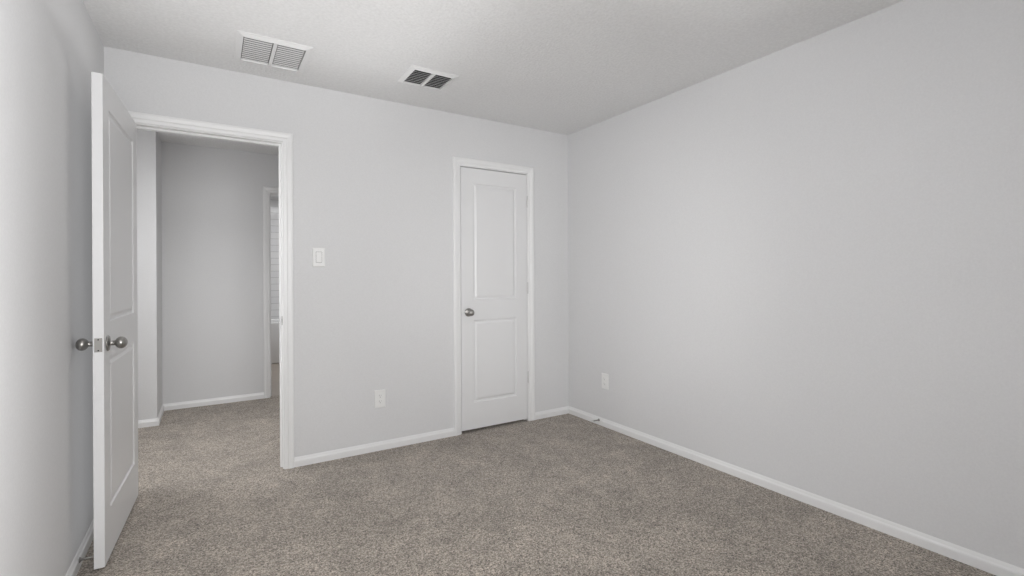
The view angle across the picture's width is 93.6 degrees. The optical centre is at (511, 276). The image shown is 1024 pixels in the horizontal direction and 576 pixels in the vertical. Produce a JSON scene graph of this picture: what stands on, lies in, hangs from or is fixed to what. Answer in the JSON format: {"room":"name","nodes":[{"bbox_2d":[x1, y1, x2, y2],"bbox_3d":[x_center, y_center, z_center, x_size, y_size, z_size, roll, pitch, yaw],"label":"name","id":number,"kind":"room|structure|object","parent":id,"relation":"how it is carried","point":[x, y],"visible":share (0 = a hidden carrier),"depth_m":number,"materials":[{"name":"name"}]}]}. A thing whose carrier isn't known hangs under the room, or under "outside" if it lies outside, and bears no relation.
{"room":"empty bedroom","nodes":[
{"label":"empty bedroom","id":0,"kind":"room"},
{"bbox_2d":[0,0,103,575],"bbox_3d":[-1.020,-0.012,0.616,0.115,2.440,4.755,0,0,-32],"label":"wall","id":1,"kind":"structure","parent":0,"point":[51,55],"depth_m":1.65,"materials":[{"name":"paint"}]},
{"bbox_2d":[65,518,93,575],"bbox_3d":[-0.952,1.178,0.655,0.031,0.060,4.525,0,0,-32],"label":"baseboard","id":2,"kind":"structure","parent":1,"relation":"attached to","point":[75,565],"depth_m":2.05,"materials":[{"name":"white wood"}]},
{"bbox_2d":[79,556,93,562],"bbox_3d":[-1.754,1.172,2.007,0.078,0.022,0.022,0,0,-32],"label":"door stop","id":3,"kind":"object","parent":2,"relation":"attached to","point":[81,559],"visible":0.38,"depth_m":1.99,"materials":[{"name":"grey metal"}]},
{"bbox_2d":[137,129,162,419],"bbox_3d":[-4.052,0.004,3.579,2.320,2.440,0.625,0,0,-32],"label":"wall","id":4,"kind":"structure","parent":0,"point":[149,269],"depth_m":3.90,"materials":[{"name":"paint"}]},
{"bbox_2d":[138,416,160,427],"bbox_3d":[-3.872,1.193,3.312,2.333,0.060,0.013,0,0,-32],"label":"baseboard","id":5,"kind":"structure","parent":4,"relation":"attached to","point":[155,421],"depth_m":3.89,"materials":[{"name":"white wood"}]},
{"bbox_2d":[158,404,164,418],"bbox_3d":[-3.021,1.188,4.140,0.013,0.060,0.450,0,0,-32],"label":"baseboard","id":6,"kind":"structure","parent":4,"relation":"attached to","point":[162,409],"depth_m":4.21,"materials":[{"name":"white wood"}]},
{"bbox_2d":[161,142,278,403],"bbox_3d":[-1.914,-0.007,5.216,3.041,2.440,0.115,0,0,-32],"label":"wall","id":7,"kind":"structure","parent":0,"point":[212,275],"depth_m":4.57,"materials":[{"name":"paint"}]},
{"bbox_2d":[165,392,263,410],"bbox_3d":[-2.817,1.187,4.573,0.818,0.060,0.013,0,0,-32],"label":"baseboard","id":8,"kind":"structure","parent":7,"relation":"attached to","point":[229,399],"depth_m":4.56,"materials":[{"name":"white wood"}]},
{"bbox_2d":[263,186,278,397],"bbox_3d":[-2.134,0.159,5.078,0.886,2.110,0.149,0,0,-32],"label":"trim","id":9,"kind":"structure","parent":7,"relation":"attached to","point":[268,192],"depth_m":4.80,"materials":[{"name":"white wood"}]},
{"bbox_2d":[270,197,278,318],"bbox_3d":[-3.554,0.001,7.575,1.900,2.440,0.115,0,0,-32],"label":"window blind","id":10,"kind":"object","parent":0,"point":[274,203],"depth_m":7.44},
{"bbox_2d":[271,363,279,395],"bbox_3d":[-2.803,1.269,6.383,2.130,0.096,2.928,0,0,-32],"label":"floor","id":11,"kind":"structure","parent":0,"point":[275,378],"depth_m":5.69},
{"bbox_2d":[271,318,279,363],"bbox_3d":[-3.311,0.935,7.193,1.888,0.570,0.774,0,0,-32],"label":"bathtub","id":12,"kind":"object","parent":11,"relation":"on","point":[275,358],"depth_m":6.74,"materials":[{"name":"white plastic"}]},
{"bbox_2d":[104,46,568,456],"bbox_3d":[-0.868,-0.013,3.446,3.142,2.440,0.115,0,0,-32],"label":"wall","id":13,"kind":"structure","parent":0,"point":[373,217],"depth_m":3.32,"materials":[{"name":"paint"}]},
{"bbox_2d":[75,72,137,568],"bbox_3d":[-1.877,0.181,2.295,0.170,2.022,0.768,0,0,-30],"label":"door","id":14,"kind":"structure","parent":13,"relation":"in","point":[114,343],"depth_m":2.12,"materials":[{"name":"white wood"}]},
{"bbox_2d":[128,111,293,468],"bbox_3d":[-1.794,0.157,2.867,0.886,2.110,0.149,0,0,-32],"label":"trim","id":15,"kind":"structure","parent":13,"relation":"attached to","point":[282,142],"depth_m":3.02,"materials":[{"name":"white wood"}]},
{"bbox_2d":[312,248,324,266],"bbox_3d":[-1.256,-0.124,3.129,0.078,0.122,0.012,0,0,-32],"label":"rocker light switch","id":16,"kind":"object","parent":13,"relation":"attached to","point":[318,257],"visible":1,"depth_m":3.13,"materials":[{"name":"white plastic"}]},
{"bbox_2d":[294,428,454,467],"bbox_3d":[-0.906,1.178,3.342,1.114,0.060,0.013,0,0,-32],"label":"baseboard","id":17,"kind":"structure","parent":13,"relation":"attached to","point":[299,461],"depth_m":3.30,"materials":[{"name":"white wood"}]},
{"bbox_2d":[374,389,385,407],"bbox_3d":[-0.915,0.851,3.340,0.078,0.122,0.009,0,0,-32],"label":"outlet","id":18,"kind":"object","parent":13,"relation":"attached to","point":[379,398],"visible":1,"depth_m":3.34,"materials":[{"name":"white plastic"}]},
{"bbox_2d":[453,156,534,435],"bbox_3d":[-0.162,0.149,3.887,0.736,2.110,0.149,0,0,-32],"label":"trim","id":19,"kind":"structure","parent":13,"relation":"attached to","point":[458,162],"depth_m":3.75,"materials":[{"name":"white wood"}]},
{"bbox_2d":[460,167,528,430],"bbox_3d":[-0.138,0.173,3.855,0.617,2.022,0.170,0,0,-32],"label":"closet door","id":20,"kind":"structure","parent":13,"relation":"in","point":[494,293],"depth_m":3.83,"materials":[{"name":"white wood"}]},
{"bbox_2d":[535,406,568,419],"bbox_3d":[0.339,1.171,4.120,0.350,0.060,0.013,0,0,-32],"label":"baseboard","id":21,"kind":"structure","parent":13,"relation":"attached to","point":[563,410],"depth_m":4.12,"materials":[{"name":"white wood"}]},
{"bbox_2d":[83,0,903,197],"bbox_3d":[-1.891,-1.287,2.979,5.591,0.120,9.680,0,0,-32],"label":"ceiling","id":22,"kind":"structure","parent":0,"point":[566,67],"depth_m":2.54,"materials":[{"name":"paint"}]},
{"bbox_2d":[234,30,312,72],"bbox_3d":[-1.317,-1.223,2.649,0.356,0.014,0.369,0,0,-32],"label":"ceiling vent","id":23,"kind":"object","parent":22,"relation":"in","point":[267,51],"visible":1,"depth_m":2.62,"materials":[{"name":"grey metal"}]},
{"bbox_2d":[397,65,458,90],"bbox_3d":[-0.525,-1.227,3.001,0.300,0.014,0.270,0,0,-32],"label":"ceiling vent","id":24,"kind":"object","parent":22,"relation":"in","point":[425,77],"visible":1,"depth_m":2.98,"materials":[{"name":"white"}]},
{"bbox_2d":[77,395,995,575],"bbox_3d":[-1.103,1.259,1.738,5.591,0.100,6.752,0,0,-32],"label":"floor","id":25,"kind":"structure","parent":0,"point":[221,492],"depth_m":2.43,"materials":[{"name":"beige carpet"}]},
{"bbox_2d":[568,0,1023,568],"bbox_3d":[1.198,-0.023,3.213,0.115,2.440,6.810,0,0,-32],"label":"wall","id":26,"kind":"structure","parent":0,"point":[800,264],"depth_m":2.42,"materials":[{"name":"paint"}]},
{"bbox_2d":[602,373,608,389],"bbox_3d":[0.740,0.837,3.835,0.009,0.122,0.078,0,0,-32],"label":"outlet","id":27,"kind":"object","parent":26,"relation":"attached to","point":[605,381],"visible":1,"depth_m":3.82,"materials":[{"name":"white plastic"}]},
{"bbox_2d":[569,406,1023,575],"bbox_3d":[1.694,1.164,2.308,0.013,0.060,4.525,0,0,-32],"label":"baseboard","id":28,"kind":"structure","parent":26,"relation":"attached to","point":[991,565],"depth_m":2.42,"materials":[{"name":"white wood"}]}
]}

